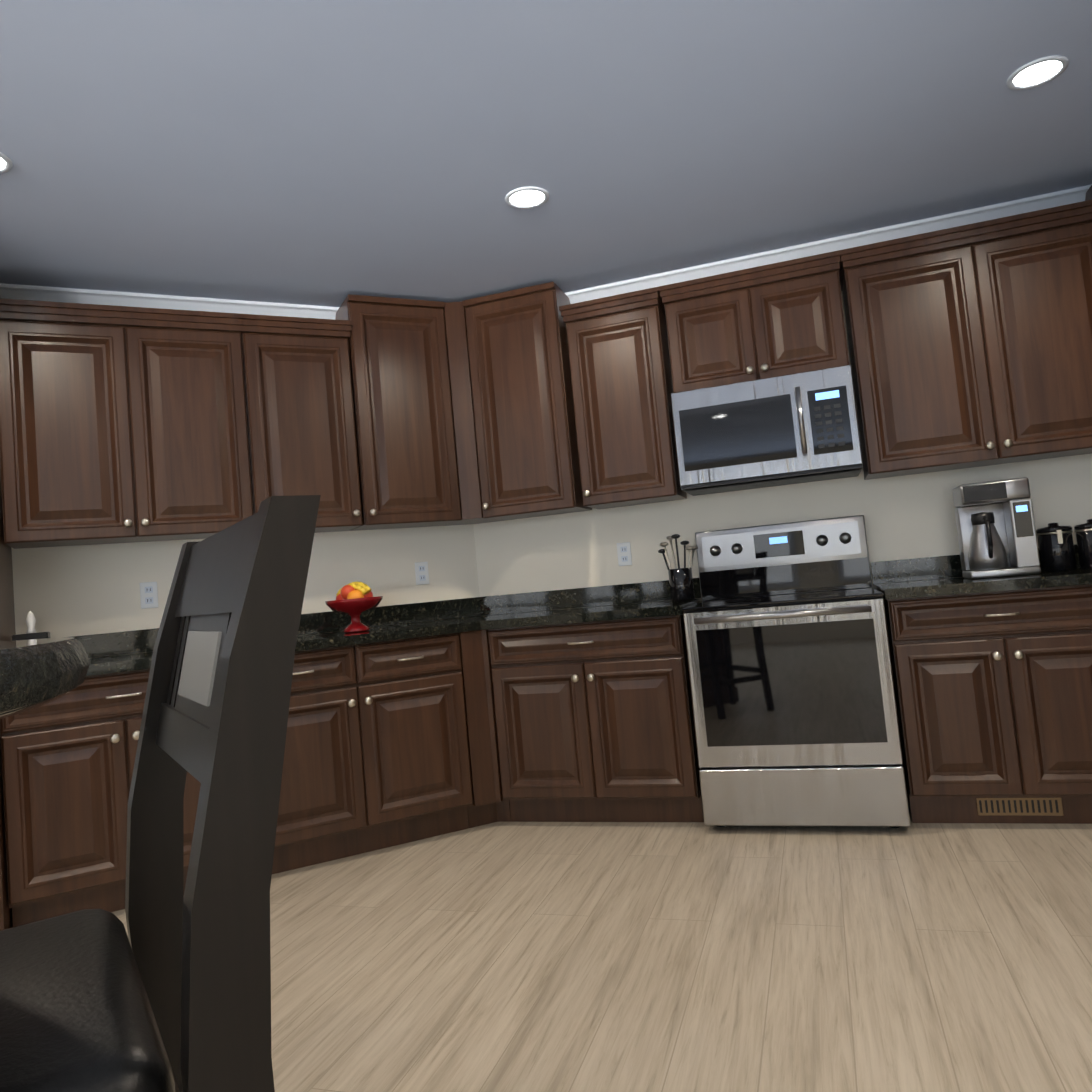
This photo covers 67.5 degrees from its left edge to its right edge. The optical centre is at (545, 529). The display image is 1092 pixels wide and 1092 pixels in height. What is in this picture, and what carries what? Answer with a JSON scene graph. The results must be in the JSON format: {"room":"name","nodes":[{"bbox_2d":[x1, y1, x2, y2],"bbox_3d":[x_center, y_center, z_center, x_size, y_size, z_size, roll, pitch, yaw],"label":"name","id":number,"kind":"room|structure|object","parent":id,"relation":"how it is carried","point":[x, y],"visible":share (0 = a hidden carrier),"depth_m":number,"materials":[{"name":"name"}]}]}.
{"room":"kitchen","nodes":[
{"label":"kitchen","id":0,"kind":"room"},
{"bbox_2d":[11,524,479,657],"bbox_3d":[-1.677,0.199,3.788,3.650,2.520,0.150,-3,-4,-27],"label":"wall","id":1,"kind":"structure","parent":0,"point":[69,591],"depth_m":3.68,"materials":[{"name":"paint"}]},
{"bbox_2d":[10,538,135,548],"bbox_3d":[-1.929,-0.394,3.291,0.332,0.882,0.332,-6,-4,18],"label":"upper cabinet","id":2,"kind":"object","parent":1,"relation":"attached to","point":[52,542],"depth_m":3.39,"materials":[{"name":"brown wood"}]},
{"bbox_2d":[0,298,259,545],"bbox_3d":[-1.781,-0.434,3.519,0.908,0.956,0.908,-6,-4,18],"label":"upper cabinet","id":3,"kind":"object","parent":1,"relation":"attached to","point":[123,424],"depth_m":3.38,"materials":[{"name":"brown wood"}]},
{"bbox_2d":[140,582,157,608],"bbox_3d":[-1.769,0.294,3.640,0.070,0.116,0.008,-3,-4,-27],"label":"electrical outlet","id":4,"kind":"object","parent":1,"relation":"attached to","point":[148,595],"visible":1,"depth_m":3.64,"materials":[{"name":"white plastic"}]},
{"bbox_2d":[136,530,221,541],"bbox_3d":[-1.522,-0.434,3.500,0.332,0.915,0.332,-6,-4,18],"label":"upper cabinet","id":5,"kind":"object","parent":1,"relation":"attached to","point":[196,534],"depth_m":3.56,"materials":[{"name":"brown wood"}]},
{"bbox_2d":[248,315,363,532],"bbox_3d":[-1.102,-0.459,3.715,0.339,0.915,0.339,-6,-4,18],"label":"upper cabinet","id":6,"kind":"object","parent":1,"relation":"attached to","point":[302,367],"depth_m":3.72,"materials":[{"name":"brown wood"}]},
{"bbox_2d":[332,294,483,530],"bbox_3d":[-0.742,-0.562,4.070,0.568,1.092,0.567,-6,-4,18],"label":"upper cabinet","id":7,"kind":"object","parent":1,"relation":"attached to","point":[403,390],"depth_m":3.93,"materials":[{"name":"brown wood"}]},
{"bbox_2d":[364,518,459,529],"bbox_3d":[-0.676,-0.557,3.940,0.344,1.060,0.344,-6,-4,18],"label":"upper cabinet","id":8,"kind":"object","parent":1,"relation":"attached to","point":[431,521],"depth_m":4.06,"materials":[{"name":"brown wood"}]},
{"bbox_2d":[415,562,428,584],"bbox_3d":[-0.640,0.227,4.216,0.070,0.116,0.008,-3,-4,-27],"label":"electrical outlet","id":9,"kind":"object","parent":1,"relation":"attached to","point":[421,573],"visible":1,"depth_m":4.21,"materials":[{"name":"white plastic"}]},
{"bbox_2d":[0,184,1091,319],"bbox_3d":[-2.123,-1.180,0.616,8.052,0.104,8.300,-6,-4,18],"label":"crown molding","id":10,"kind":"structure","parent":1,"relation":"attached to","point":[877,235],"depth_m":3.75,"materials":[{"name":"white wood"}]},
{"bbox_2d":[0,0,1091,306],"bbox_3d":[-2.291,-1.254,0.674,8.990,0.080,8.900,-6,-4,18],"label":"ceiling","id":11,"kind":"structure","parent":0,"point":[320,152],"depth_m":2.68,"materials":[{"name":"paint"}]},
{"bbox_2d":[0,152,12,173],"bbox_3d":[-1.747,-1.141,2.523,0.170,0.006,0.170,-6,-4,18],"label":"recessed light","id":12,"kind":"object","parent":11,"relation":"in","point":[6,164],"visible":1,"depth_m":2.56,"materials":[{"name":"white"}]},
{"bbox_2d":[505,187,548,208],"bbox_3d":[-0.072,-1.257,3.103,0.170,0.006,0.170,-6,-4,18],"label":"recessed light","id":13,"kind":"object","parent":11,"relation":"in","point":[526,197],"visible":1,"depth_m":3.10,"materials":[{"name":"white"}]},
{"bbox_2d":[1006,55,1068,89],"bbox_3d":[1.553,-1.440,2.583,0.170,0.006,0.170,-6,-4,18],"label":"recessed light","id":14,"kind":"object","parent":11,"relation":"in","point":[1037,73],"visible":1,"depth_m":2.58,"materials":[{"name":"white"}]},
{"bbox_2d":[111,815,1091,1091],"bbox_3d":[-2.054,1.330,0.507,8.990,0.080,8.900,-6,-4,18],"label":"floor","id":15,"kind":"structure","parent":0,"point":[657,957],"depth_m":2.23,"materials":[{"name":"brown wood"}]},
{"bbox_2d":[0,467,15,930],"bbox_3d":[-2.527,0.230,2.867,1.030,2.495,0.708,-3,-4,-27],"label":"surround","id":16,"kind":"object","parent":15,"relation":"on","point":[7,622],"visible":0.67,"depth_m":3.11,"materials":[{"name":"brown wood"}]},
{"bbox_2d":[0,637,89,719],"bbox_3d":[-0.926,0.650,0.390,1.288,1.050,1.288,-6,-4,18],"label":"countertop","id":17,"kind":"structure","parent":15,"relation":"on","point":[35,673],"depth_m":0.57,"materials":[{"name":"stone"}]},
{"bbox_2d":[0,669,200,926],"bbox_3d":[-1.665,0.993,3.269,0.982,0.874,0.982,-6,-4,18],"label":"base cabinet","id":18,"kind":"object","parent":15,"relation":"on","point":[68,761],"depth_m":2.92,"materials":[{"name":"brown wood"}]},
{"bbox_2d":[0,495,320,1091],"bbox_3d":[-0.470,0.577,0.689,0.515,1.150,0.446,-3,-4,-33],"label":"bar stool","id":19,"kind":"object","parent":15,"relation":"on","point":[171,992],"visible":1,"depth_m":0.65,"materials":[{"name":"black leather"}]},
{"bbox_2d":[272,632,475,873],"bbox_3d":[-0.900,0.948,3.659,1.097,0.874,1.098,-6,-4,18],"label":"base cabinet","id":20,"kind":"object","parent":15,"relation":"on","point":[390,743],"depth_m":3.41,"materials":[{"name":"brown wood"}]},
{"bbox_2d":[62,578,701,675],"bbox_3d":[-0.790,0.414,3.474,2.636,0.139,1.924,-6,-4,18],"label":"countertop","id":21,"kind":"structure","parent":20,"relation":"on","point":[386,623],"depth_m":3.90,"materials":[{"name":"stone"}]},
{"bbox_2d":[12,611,49,640],"bbox_3d":[-2.054,0.435,3.262,0.120,0.220,0.120,-3,-4,-27],"label":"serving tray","id":22,"kind":"object","parent":21,"relation":"on","point":[31,633],"visible":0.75,"depth_m":3.23,"materials":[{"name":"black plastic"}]},
{"bbox_2d":[325,582,382,632],"bbox_3d":[-0.871,0.352,3.721,0.260,0.228,0.260,-6,-4,18],"label":"fruit bowl","id":23,"kind":"object","parent":21,"relation":"on","point":[354,600],"visible":1,"depth_m":3.67,"materials":[{"name":"red ceramic"}]},
{"bbox_2d":[658,534,697,601],"bbox_3d":[0.624,0.179,3.823,0.190,0.311,0.160,-6,-4,18],"label":"utensil crock","id":24,"kind":"object","parent":21,"relation":"on","point":[681,584],"visible":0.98,"depth_m":3.78,"materials":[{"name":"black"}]},
{"bbox_2d":[460,629,510,826],"bbox_3d":[-0.395,0.921,3.974,0.535,0.874,0.695,-6,-4,18],"label":"base cabinet","id":25,"kind":"object","parent":15,"relation":"on","point":[491,807],"depth_m":3.63,"materials":[{"name":"brown wood"}]},
{"bbox_2d":[488,615,703,821],"bbox_3d":[0.275,0.847,3.775,0.865,0.874,0.658,-6,-4,18],"label":"base cabinet","id":26,"kind":"object","parent":15,"relation":"on","point":[594,721],"visible":0.98,"depth_m":3.50,"materials":[{"name":"brown wood"}]},
{"bbox_2d":[682,515,909,827],"bbox_3d":[1.035,0.577,3.473,0.767,1.232,0.727,-6,-4,18],"label":"range","id":27,"kind":"object","parent":15,"relation":"on","point":[791,684],"visible":1,"depth_m":3.20,"materials":[{"name":"silver metal"}]},
{"bbox_2d":[883,584,1091,823],"bbox_3d":[1.808,0.674,3.276,0.764,0.874,0.658,-6,-4,18],"label":"base cabinet","id":28,"kind":"object","parent":15,"relation":"on","point":[993,693],"visible":0.98,"depth_m":2.97,"materials":[{"name":"brown wood"}]},
{"bbox_2d":[871,544,1091,598],"bbox_3d":[1.891,0.154,3.274,1.050,0.139,0.644,-6,-4,18],"label":"countertop","id":29,"kind":"structure","parent":28,"relation":"on","point":[928,573],"depth_m":3.04,"materials":[{"name":"stone"}]},
{"bbox_2d":[952,477,1040,578],"bbox_3d":[1.837,-0.001,3.338,0.250,0.385,0.238,-6,-4,18],"label":"coffee maker","id":30,"kind":"object","parent":29,"relation":"on","point":[996,529],"visible":1,"depth_m":3.28,"materials":[{"name":"silver metal"}]},
{"bbox_2d":[1036,523,1076,571],"bbox_3d":[2.077,0.071,3.325,0.130,0.197,0.139,-6,-4,18],"label":"canister","id":31,"kind":"object","parent":29,"relation":"on","point":[1056,548],"visible":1,"depth_m":3.28,"materials":[{"name":"black ceramic"}]},
{"bbox_2d":[1074,519,1091,568],"bbox_3d":[2.191,0.056,3.256,0.130,0.197,0.139,-6,-4,18],"label":"canister","id":32,"kind":"object","parent":29,"relation":"on","point":[1083,533],"visible":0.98,"depth_m":3.24,"materials":[{"name":"black ceramic"}]},
{"bbox_2d":[976,798,1063,815],"bbox_3d":[1.772,1.037,3.060,0.285,0.070,0.007,-6,-4,18],"label":"air vent","id":33,"kind":"object","parent":28,"relation":"attached to","point":[1019,806],"visible":0.92,"depth_m":3.06,"materials":[{"name":"gold metal"}]},
{"bbox_2d":[473,286,1091,615],"bbox_3d":[1.287,-0.066,3.905,4.467,2.520,0.150,-6,-4,18],"label":"wall","id":34,"kind":"structure","parent":0,"point":[912,516],"depth_m":3.94,"materials":[{"name":"paint"}]},
{"bbox_2d":[448,301,504,522],"bbox_3d":[-0.468,-0.577,4.232,0.308,1.092,0.348,-6,-4,18],"label":"upper cabinet","id":35,"kind":"object","parent":34,"relation":"attached to","point":[457,330],"depth_m":4.05,"materials":[{"name":"brown wood"}]},
{"bbox_2d":[463,282,582,519],"bbox_3d":[-0.095,-0.620,4.108,0.478,1.091,0.352,-6,-4,18],"label":"upper cabinet","id":36,"kind":"object","parent":34,"relation":"attached to","point":[523,437],"depth_m":3.97,"materials":[{"name":"brown wood"}]},
{"bbox_2d":[559,292,686,510],"bbox_3d":[0.385,-0.584,3.949,0.448,0.911,0.352,-6,-4,18],"label":"upper cabinet","id":37,"kind":"object","parent":34,"relation":"attached to","point":[620,416],"depth_m":3.82,"materials":[{"name":"brown wood"}]},
{"bbox_2d":[617,542,631,565],"bbox_3d":[0.394,0.125,4.107,0.070,0.116,0.008,-6,-4,18],"label":"electrical outlet","id":38,"kind":"object","parent":34,"relation":"attached to","point":[624,554],"visible":1,"depth_m":4.11,"materials":[{"name":"white plastic"}]},
{"bbox_2d":[659,256,854,395],"bbox_3d":[0.966,-0.878,3.768,0.764,0.456,0.352,-6,-4,18],"label":"upper cabinet","id":39,"kind":"object","parent":34,"relation":"attached to","point":[774,322],"depth_m":3.63,"materials":[{"name":"brown wood"}]},
{"bbox_2d":[670,365,862,495],"bbox_3d":[0.990,-0.427,3.684,0.761,0.433,0.467,-6,-4,18],"label":"microwave","id":40,"kind":"object","parent":39,"relation":"attached to","point":[797,428],"visible":1,"depth_m":3.51,"materials":[{"name":"grey metal"}]},
{"bbox_2d":[835,200,1091,479],"bbox_3d":[1.832,-0.765,3.478,1.008,0.966,0.352,-6,-4,18],"label":"upper cabinet","id":41,"kind":"object","parent":34,"relation":"attached to","point":[970,345],"depth_m":3.36,"materials":[{"name":"brown wood"}]},
{"bbox_2d":[1085,185,1091,200],"bbox_3d":[2.573,-0.926,3.052,0.714,1.105,0.710,-6,-4,18],"label":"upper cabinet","id":42,"kind":"object","parent":34,"relation":"attached to","point":[1088,194],"depth_m":3.44,"materials":[{"name":"brown wood"}]}
]}

